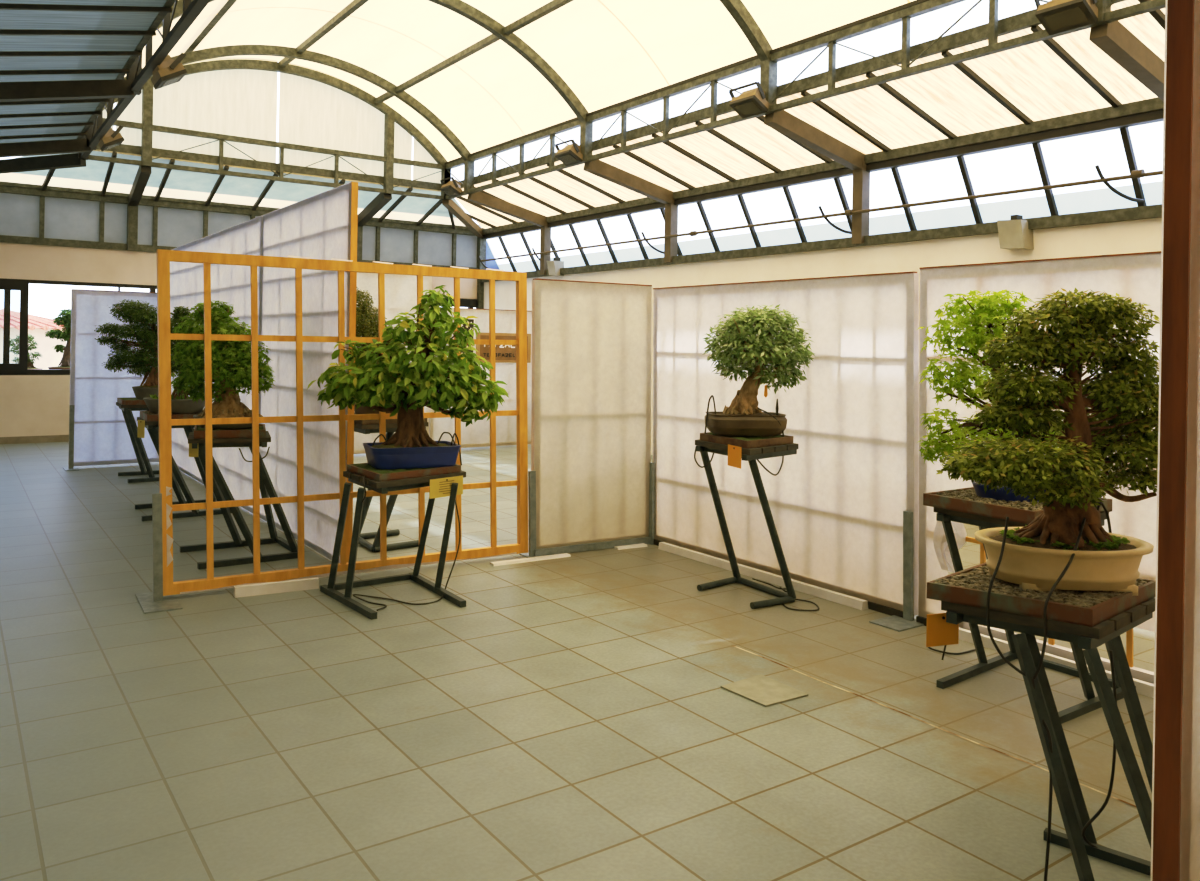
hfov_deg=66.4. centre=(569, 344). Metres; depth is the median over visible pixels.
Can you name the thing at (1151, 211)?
beam
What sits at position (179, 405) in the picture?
pot
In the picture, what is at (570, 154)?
floodlight
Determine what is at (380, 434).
tube
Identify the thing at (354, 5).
rib
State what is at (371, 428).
plant stand
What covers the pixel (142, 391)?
pot
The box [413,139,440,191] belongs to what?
window
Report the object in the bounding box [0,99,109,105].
rib
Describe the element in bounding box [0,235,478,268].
beam
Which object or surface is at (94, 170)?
ceiling
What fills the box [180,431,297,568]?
plant stand
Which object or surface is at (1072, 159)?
window
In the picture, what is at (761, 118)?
rib
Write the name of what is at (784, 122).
rafter
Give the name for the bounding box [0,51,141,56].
rib
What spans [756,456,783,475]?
tube
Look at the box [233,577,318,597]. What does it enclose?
wood block
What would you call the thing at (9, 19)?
ceiling
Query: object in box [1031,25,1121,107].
rib
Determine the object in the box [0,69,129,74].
rib
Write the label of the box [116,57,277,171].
wall panel
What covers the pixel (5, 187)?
beam
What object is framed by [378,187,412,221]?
rib
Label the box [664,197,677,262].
column
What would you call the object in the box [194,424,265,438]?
tray
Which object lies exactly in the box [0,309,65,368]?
house
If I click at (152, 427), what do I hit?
plant stand
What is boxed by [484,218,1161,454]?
wall
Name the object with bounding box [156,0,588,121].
rib
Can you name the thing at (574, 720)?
floor
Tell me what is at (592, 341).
partition panel
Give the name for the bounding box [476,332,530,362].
sign board
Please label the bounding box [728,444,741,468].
name card
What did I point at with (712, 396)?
tube
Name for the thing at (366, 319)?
bonsai
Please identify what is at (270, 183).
rib
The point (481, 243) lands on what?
column
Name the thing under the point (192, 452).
name card
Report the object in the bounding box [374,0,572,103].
rib
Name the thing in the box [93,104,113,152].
window
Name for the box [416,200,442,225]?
rib
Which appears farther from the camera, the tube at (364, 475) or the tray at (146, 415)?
the tray at (146, 415)
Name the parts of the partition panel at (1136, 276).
rail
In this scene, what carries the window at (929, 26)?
attached to the roof truss at (990, 31)
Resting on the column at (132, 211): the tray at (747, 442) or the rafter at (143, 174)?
the rafter at (143, 174)
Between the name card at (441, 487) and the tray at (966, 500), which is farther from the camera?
the name card at (441, 487)
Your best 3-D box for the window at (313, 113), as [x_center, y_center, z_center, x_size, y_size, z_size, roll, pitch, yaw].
[-3.475,-3.407,14.398,2.165,1.680,0.001,1,0,-34]
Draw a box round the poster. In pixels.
[460,316,474,354]
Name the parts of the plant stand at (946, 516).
leg, foot rail, leg, frame, leg, foot rail, leg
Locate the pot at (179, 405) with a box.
[143,397,204,413]
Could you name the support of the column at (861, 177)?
on the wall at (1144, 235)
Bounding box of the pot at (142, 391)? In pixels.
[132,385,157,399]
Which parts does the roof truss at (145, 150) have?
post, post, post, post, post, post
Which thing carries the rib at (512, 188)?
on the beam at (1153, 104)
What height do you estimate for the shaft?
0.323 m
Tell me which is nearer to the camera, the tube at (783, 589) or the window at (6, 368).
the tube at (783, 589)
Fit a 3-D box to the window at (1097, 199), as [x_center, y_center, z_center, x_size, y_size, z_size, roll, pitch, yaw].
[3.331,-1.325,10.691,0.134,0.230,16.650,1,0,-34]
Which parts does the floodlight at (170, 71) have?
glass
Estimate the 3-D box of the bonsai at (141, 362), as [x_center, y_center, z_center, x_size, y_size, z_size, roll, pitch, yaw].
[-4.738,0.049,9.995,0.830,1.097,0.474,1,0,14]
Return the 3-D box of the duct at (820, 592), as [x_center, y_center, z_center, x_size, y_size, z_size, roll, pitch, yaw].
[1.242,1.560,6.278,0.060,0.050,1.890,1,0,-34]
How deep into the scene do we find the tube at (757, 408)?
5.66 m
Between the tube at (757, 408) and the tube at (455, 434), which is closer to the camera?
the tube at (757, 408)
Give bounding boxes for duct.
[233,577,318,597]
[490,553,570,565]
[614,543,647,549]
[658,542,867,609]
[959,627,1153,697]
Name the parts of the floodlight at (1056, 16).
glass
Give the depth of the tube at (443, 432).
5.78 m
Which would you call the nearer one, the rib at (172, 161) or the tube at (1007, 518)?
the tube at (1007, 518)
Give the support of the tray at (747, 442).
on the plant stand at (750, 455)
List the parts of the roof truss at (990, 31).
post, post, post, post, post, post, post, post, post, post, post, post, post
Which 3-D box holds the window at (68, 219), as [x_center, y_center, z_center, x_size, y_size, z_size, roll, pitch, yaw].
[-6.168,-1.883,14.319,10.890,0.920,0.080,1,0,-34]
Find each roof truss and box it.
[77,0,209,159]
[88,118,450,199]
[445,0,1165,199]
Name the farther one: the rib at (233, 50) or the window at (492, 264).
the window at (492, 264)
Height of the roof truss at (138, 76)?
0.575 m
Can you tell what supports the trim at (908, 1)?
attached to the ceiling at (597, 57)
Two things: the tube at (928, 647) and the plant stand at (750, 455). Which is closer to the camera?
the tube at (928, 647)
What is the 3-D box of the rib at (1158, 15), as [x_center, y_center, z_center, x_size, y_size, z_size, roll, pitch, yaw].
[4.617,-2.238,6.865,1.413,0.463,0.045,1,0,-34]
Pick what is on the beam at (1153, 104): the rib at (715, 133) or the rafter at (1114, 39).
the rib at (715, 133)
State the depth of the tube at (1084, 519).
2.77 m
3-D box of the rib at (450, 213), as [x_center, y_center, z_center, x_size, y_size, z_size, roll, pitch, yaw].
[-2.106,-2.333,16.206,0.050,0.449,1.665,1,0,-2]
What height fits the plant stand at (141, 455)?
0.830 m
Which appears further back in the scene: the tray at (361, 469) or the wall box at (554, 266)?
the wall box at (554, 266)
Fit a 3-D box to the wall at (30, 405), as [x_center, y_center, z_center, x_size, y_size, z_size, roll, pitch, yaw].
[-6.253,0.966,14.373,10.890,0.980,0.150,1,0,-34]
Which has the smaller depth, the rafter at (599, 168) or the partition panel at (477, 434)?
the rafter at (599, 168)
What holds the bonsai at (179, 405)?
on the tray at (146, 415)
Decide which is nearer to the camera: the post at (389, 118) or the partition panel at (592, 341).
the partition panel at (592, 341)
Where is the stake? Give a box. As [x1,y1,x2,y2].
[776,399,778,414]
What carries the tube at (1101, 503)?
on the bonsai at (1035, 554)
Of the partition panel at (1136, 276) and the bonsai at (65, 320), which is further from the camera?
the bonsai at (65, 320)
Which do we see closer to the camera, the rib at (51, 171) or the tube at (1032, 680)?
the tube at (1032, 680)
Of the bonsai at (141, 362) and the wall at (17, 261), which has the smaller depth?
the bonsai at (141, 362)
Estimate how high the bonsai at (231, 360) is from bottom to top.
0.926 m
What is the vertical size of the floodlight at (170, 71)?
0.273 m
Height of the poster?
0.820 m
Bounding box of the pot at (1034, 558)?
[974,527,1153,595]
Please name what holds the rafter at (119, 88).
on the beam
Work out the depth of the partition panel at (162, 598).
5.84 m
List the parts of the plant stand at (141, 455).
frame, leg, foot rail, leg, foot rail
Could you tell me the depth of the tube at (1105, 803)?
2.82 m
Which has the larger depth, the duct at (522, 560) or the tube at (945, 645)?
the duct at (522, 560)
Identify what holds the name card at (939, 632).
hanging from the plant stand at (1072, 806)
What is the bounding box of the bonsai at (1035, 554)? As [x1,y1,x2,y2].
[936,288,1159,595]
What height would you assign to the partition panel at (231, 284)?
2.600 m
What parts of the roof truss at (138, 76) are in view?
post, post, post, post, post, post, post, post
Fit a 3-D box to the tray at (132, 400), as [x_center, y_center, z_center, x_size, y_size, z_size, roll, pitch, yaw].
[-4.668,0.627,10.141,0.576,0.053,0.490,1,0,-30]
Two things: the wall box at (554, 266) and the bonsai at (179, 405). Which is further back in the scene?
the wall box at (554, 266)
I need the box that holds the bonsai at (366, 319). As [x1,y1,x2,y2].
[354,288,410,413]
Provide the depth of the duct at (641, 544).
7.06 m
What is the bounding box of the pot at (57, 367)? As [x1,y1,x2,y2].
[48,366,69,368]
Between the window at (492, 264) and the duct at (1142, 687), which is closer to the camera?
the duct at (1142, 687)
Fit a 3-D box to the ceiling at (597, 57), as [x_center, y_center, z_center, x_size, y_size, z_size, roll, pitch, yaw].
[-0.057,-3.593,7.549,5.544,1.192,15.290,1,0,-34]
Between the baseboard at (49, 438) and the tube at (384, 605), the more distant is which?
the baseboard at (49, 438)
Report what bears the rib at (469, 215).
on the beam at (1153, 104)
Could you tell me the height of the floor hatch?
0.007 m
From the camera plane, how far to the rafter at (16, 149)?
11.24 m
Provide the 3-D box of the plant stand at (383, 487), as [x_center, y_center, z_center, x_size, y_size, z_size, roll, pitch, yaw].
[-1.000,1.174,5.640,0.837,0.745,0.814,1,0,-34]
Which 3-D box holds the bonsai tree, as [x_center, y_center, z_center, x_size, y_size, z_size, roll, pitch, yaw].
[-1.005,0.193,5.777,1.249,1.135,0.592,1,0,2]
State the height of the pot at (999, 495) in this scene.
0.092 m
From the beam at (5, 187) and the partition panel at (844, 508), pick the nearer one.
the partition panel at (844, 508)
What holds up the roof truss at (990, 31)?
attached to the wall
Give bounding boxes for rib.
[0,3,171,12]
[0,29,155,35]
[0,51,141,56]
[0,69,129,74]
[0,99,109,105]
[0,111,100,117]
[0,122,93,128]
[0,132,86,139]
[41,169,55,190]
[101,152,116,196]
[103,59,447,166]
[124,45,470,160]
[154,159,174,201]
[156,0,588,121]
[185,0,236,52]
[205,165,228,205]
[252,171,278,210]
[279,0,368,67]
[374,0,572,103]
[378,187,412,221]
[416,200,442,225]
[448,210,455,229]
[457,196,516,223]
[466,213,495,227]
[474,187,506,201]
[496,179,566,213]
[518,173,593,208]
[547,164,623,202]
[613,145,695,189]
[651,134,736,181]
[695,121,781,172]
[720,0,772,61]
[756,116,832,162]
[801,91,889,151]
[866,72,956,139]
[941,51,1032,124]
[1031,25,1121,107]
[1138,0,1164,29]
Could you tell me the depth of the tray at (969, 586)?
2.89 m
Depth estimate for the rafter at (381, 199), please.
15.16 m
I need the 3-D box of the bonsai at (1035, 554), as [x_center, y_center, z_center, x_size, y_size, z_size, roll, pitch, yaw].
[1.621,0.305,3.031,0.948,0.991,0.470,1,0,-24]
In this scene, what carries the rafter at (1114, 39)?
on the column
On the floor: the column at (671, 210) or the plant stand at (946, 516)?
the plant stand at (946, 516)
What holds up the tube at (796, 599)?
on the floor
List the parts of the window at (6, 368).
sash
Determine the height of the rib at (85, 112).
0.376 m
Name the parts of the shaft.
opener arm, opener arm, opener arm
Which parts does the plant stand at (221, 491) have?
leg, frame, foot rail, leg, foot rail, leg, leg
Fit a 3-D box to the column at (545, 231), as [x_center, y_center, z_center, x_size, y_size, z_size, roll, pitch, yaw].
[-0.402,-1.614,15.412,0.130,0.900,0.130,1,0,-34]
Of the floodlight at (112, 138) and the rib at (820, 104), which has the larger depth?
the floodlight at (112, 138)
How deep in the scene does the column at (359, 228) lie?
15.87 m
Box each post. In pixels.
[142,80,152,126]
[384,111,394,159]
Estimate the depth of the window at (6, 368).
13.18 m
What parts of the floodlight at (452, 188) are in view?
glass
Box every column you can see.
[127,204,137,250]
[357,226,362,261]
[476,237,485,308]
[540,221,550,274]
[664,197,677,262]
[852,160,869,243]
[1151,0,1199,880]
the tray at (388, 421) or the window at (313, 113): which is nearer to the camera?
the tray at (388, 421)
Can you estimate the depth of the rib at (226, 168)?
13.94 m
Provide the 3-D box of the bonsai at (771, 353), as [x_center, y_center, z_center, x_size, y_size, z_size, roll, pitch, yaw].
[1.191,0.157,5.770,0.716,0.823,0.550,1,0,9]
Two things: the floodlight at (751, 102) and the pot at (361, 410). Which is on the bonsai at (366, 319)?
the pot at (361, 410)
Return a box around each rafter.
[0,79,133,101]
[0,139,90,157]
[0,153,85,173]
[128,166,150,205]
[358,193,391,226]
[442,199,482,237]
[467,191,546,226]
[583,160,672,203]
[764,110,864,169]
[1089,21,1163,101]
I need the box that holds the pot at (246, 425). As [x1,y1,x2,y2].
[193,415,261,428]
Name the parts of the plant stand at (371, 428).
frame, leg, foot rail, leg, foot rail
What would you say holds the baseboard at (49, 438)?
attached to the wall at (30, 405)
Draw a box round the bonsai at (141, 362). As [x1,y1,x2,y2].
[94,299,171,399]
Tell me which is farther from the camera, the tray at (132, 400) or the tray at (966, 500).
the tray at (132, 400)
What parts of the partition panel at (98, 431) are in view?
foot plate, metal post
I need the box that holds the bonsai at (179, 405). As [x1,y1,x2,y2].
[143,306,204,413]
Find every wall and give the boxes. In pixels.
[0,242,476,298]
[0,375,69,436]
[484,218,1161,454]
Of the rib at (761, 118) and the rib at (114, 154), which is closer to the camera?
the rib at (761, 118)
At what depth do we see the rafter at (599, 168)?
12.24 m
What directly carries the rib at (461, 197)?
on the beam at (1153, 104)
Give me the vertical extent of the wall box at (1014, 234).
0.320 m
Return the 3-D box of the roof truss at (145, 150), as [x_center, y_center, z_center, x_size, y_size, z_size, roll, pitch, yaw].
[-4.273,-2.728,13.808,5.430,0.575,0.185,1,0,-34]
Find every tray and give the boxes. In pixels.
[117,397,145,404]
[140,410,202,420]
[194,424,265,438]
[347,463,460,481]
[354,412,426,424]
[700,432,792,448]
[923,487,1111,523]
[927,562,1155,626]
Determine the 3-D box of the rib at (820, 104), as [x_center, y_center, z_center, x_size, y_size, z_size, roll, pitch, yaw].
[2.880,-2.268,9.432,1.413,0.463,0.045,1,0,-34]
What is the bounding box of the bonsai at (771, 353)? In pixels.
[703,304,815,435]
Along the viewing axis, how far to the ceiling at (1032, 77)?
9.23 m
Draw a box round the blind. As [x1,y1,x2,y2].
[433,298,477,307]
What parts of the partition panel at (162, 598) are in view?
metal post, foot plate, rail, rail, foot plate, metal post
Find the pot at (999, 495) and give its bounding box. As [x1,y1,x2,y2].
[971,480,1045,501]
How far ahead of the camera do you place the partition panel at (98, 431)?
10.87 m
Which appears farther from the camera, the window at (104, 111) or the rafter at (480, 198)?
the rafter at (480, 198)
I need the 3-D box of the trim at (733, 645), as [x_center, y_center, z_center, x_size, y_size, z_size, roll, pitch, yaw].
[1.527,1.588,3.796,0.020,0.001,2.400,1,0,-34]
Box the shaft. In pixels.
[478,165,1162,268]
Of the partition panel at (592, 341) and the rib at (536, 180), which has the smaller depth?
the partition panel at (592, 341)
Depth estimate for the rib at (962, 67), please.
8.13 m
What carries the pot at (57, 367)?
on the bonsai at (65, 320)
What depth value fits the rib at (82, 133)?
11.14 m
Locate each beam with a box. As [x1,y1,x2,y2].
[0,181,484,235]
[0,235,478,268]
[480,204,1161,281]
[482,109,1163,239]
[483,97,1163,234]
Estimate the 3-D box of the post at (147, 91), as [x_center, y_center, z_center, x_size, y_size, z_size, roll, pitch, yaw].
[-5.847,-3.323,12.696,0.120,0.632,0.130,1,0,-34]
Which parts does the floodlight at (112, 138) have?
glass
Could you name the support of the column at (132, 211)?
on the beam at (3, 238)
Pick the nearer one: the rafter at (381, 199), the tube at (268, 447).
the tube at (268, 447)
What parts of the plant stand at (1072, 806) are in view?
frame, leg, leg, foot rail, leg, leg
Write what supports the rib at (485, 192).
on the beam at (1153, 104)
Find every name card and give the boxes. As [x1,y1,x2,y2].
[137,420,144,437]
[189,443,198,456]
[429,476,462,498]
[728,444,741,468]
[926,613,958,646]
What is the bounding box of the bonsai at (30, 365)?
[10,334,41,368]
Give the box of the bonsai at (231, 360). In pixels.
[171,301,274,428]
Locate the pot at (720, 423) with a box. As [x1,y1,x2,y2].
[705,412,786,435]
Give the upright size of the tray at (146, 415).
0.059 m
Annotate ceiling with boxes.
[0,0,166,142]
[0,0,1164,228]
[12,151,465,217]
[124,0,914,160]
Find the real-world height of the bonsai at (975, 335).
0.969 m
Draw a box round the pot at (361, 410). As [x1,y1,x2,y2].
[354,403,397,413]
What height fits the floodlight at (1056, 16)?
0.273 m
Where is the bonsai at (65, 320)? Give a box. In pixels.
[44,309,70,368]
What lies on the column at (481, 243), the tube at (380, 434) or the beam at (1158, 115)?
the beam at (1158, 115)
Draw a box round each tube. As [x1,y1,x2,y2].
[239,447,269,461]
[352,501,460,610]
[361,475,365,502]
[372,434,386,445]
[437,432,455,445]
[451,433,461,464]
[694,447,713,467]
[704,395,715,433]
[752,578,786,591]
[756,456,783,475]
[757,408,783,436]
[782,599,818,610]
[928,647,975,654]
[941,645,946,659]
[986,517,1031,677]
[1031,679,1052,880]
[1033,518,1085,679]
[1082,650,1116,847]
[1096,502,1111,532]
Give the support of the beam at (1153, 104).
on the beam at (1158, 115)
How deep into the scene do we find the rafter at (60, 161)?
12.25 m
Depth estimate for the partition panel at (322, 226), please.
6.80 m
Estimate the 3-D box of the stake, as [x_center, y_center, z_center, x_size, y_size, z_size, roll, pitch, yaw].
[1.295,0.400,5.711,0.017,0.120,0.017,1,0,-12]
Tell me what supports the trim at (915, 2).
attached to the wall
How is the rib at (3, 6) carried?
on the beam
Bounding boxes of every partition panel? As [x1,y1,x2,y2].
[63,289,158,470]
[135,249,537,613]
[170,216,262,512]
[259,182,357,562]
[354,272,431,453]
[429,308,531,447]
[531,278,651,556]
[649,271,923,631]
[916,251,1160,683]
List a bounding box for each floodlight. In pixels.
[98,125,123,150]
[151,53,186,89]
[440,177,461,197]
[555,139,582,165]
[729,82,769,117]
[1034,0,1097,35]
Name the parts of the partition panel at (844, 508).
metal post, foot plate, metal post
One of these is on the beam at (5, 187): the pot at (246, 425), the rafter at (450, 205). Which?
the rafter at (450, 205)
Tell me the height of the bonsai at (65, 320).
1.006 m
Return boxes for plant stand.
[116,402,158,482]
[135,417,231,520]
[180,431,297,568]
[320,470,465,619]
[354,422,427,551]
[695,440,797,608]
[934,507,1135,723]
[941,598,1154,880]
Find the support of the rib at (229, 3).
on the rib at (231, 64)
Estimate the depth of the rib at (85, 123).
10.59 m
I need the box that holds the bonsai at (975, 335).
[917,290,1064,501]
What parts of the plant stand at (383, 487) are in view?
leg, foot rail, leg, frame, leg, foot rail, leg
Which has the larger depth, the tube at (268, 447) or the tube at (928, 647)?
the tube at (268, 447)
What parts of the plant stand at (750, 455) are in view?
foot rail, leg, frame, leg, foot rail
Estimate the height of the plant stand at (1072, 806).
0.750 m
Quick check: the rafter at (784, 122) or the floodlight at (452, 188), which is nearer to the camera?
the rafter at (784, 122)
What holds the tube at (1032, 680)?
hanging from the plant stand at (1072, 806)
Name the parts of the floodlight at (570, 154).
glass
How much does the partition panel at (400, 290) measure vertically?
2.478 m
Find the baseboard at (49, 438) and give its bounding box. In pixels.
[0,435,68,443]
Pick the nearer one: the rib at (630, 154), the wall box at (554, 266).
the rib at (630, 154)
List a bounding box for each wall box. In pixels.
[547,258,563,275]
[997,215,1033,249]
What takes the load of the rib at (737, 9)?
attached to the roof truss at (990, 31)
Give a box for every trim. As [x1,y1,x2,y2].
[161,0,909,134]
[445,0,927,164]
[733,645,1136,807]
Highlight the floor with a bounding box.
[0,442,1154,880]
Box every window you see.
[0,193,481,267]
[0,278,477,374]
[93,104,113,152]
[278,63,411,187]
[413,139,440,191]
[451,0,1049,180]
[486,121,1162,271]
[486,241,499,270]
[498,181,1161,271]
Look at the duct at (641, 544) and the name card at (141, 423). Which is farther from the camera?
the name card at (141, 423)
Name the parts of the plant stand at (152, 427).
leg, frame, leg, foot rail, foot rail, leg, leg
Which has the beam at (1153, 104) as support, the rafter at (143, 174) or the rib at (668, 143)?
the rib at (668, 143)
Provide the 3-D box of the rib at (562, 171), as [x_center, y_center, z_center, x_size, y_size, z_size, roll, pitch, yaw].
[0.273,-2.313,13.282,1.413,0.463,0.045,1,0,-34]
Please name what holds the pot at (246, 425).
on the bonsai at (231, 360)
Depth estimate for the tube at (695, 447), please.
5.79 m
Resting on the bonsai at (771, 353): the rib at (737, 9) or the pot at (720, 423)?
the pot at (720, 423)
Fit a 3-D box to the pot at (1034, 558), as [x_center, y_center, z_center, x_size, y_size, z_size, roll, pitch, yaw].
[1.640,0.712,3.054,0.516,0.179,0.462,1,0,-34]
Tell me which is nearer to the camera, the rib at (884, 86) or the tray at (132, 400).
the rib at (884, 86)
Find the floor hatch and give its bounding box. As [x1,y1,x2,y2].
[721,674,807,706]
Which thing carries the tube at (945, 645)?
on the floor
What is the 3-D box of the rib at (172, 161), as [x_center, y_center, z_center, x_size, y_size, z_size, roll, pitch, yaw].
[-5.998,-2.400,13.546,0.050,0.448,1.454,1,0,-33]
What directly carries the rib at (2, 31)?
on the beam

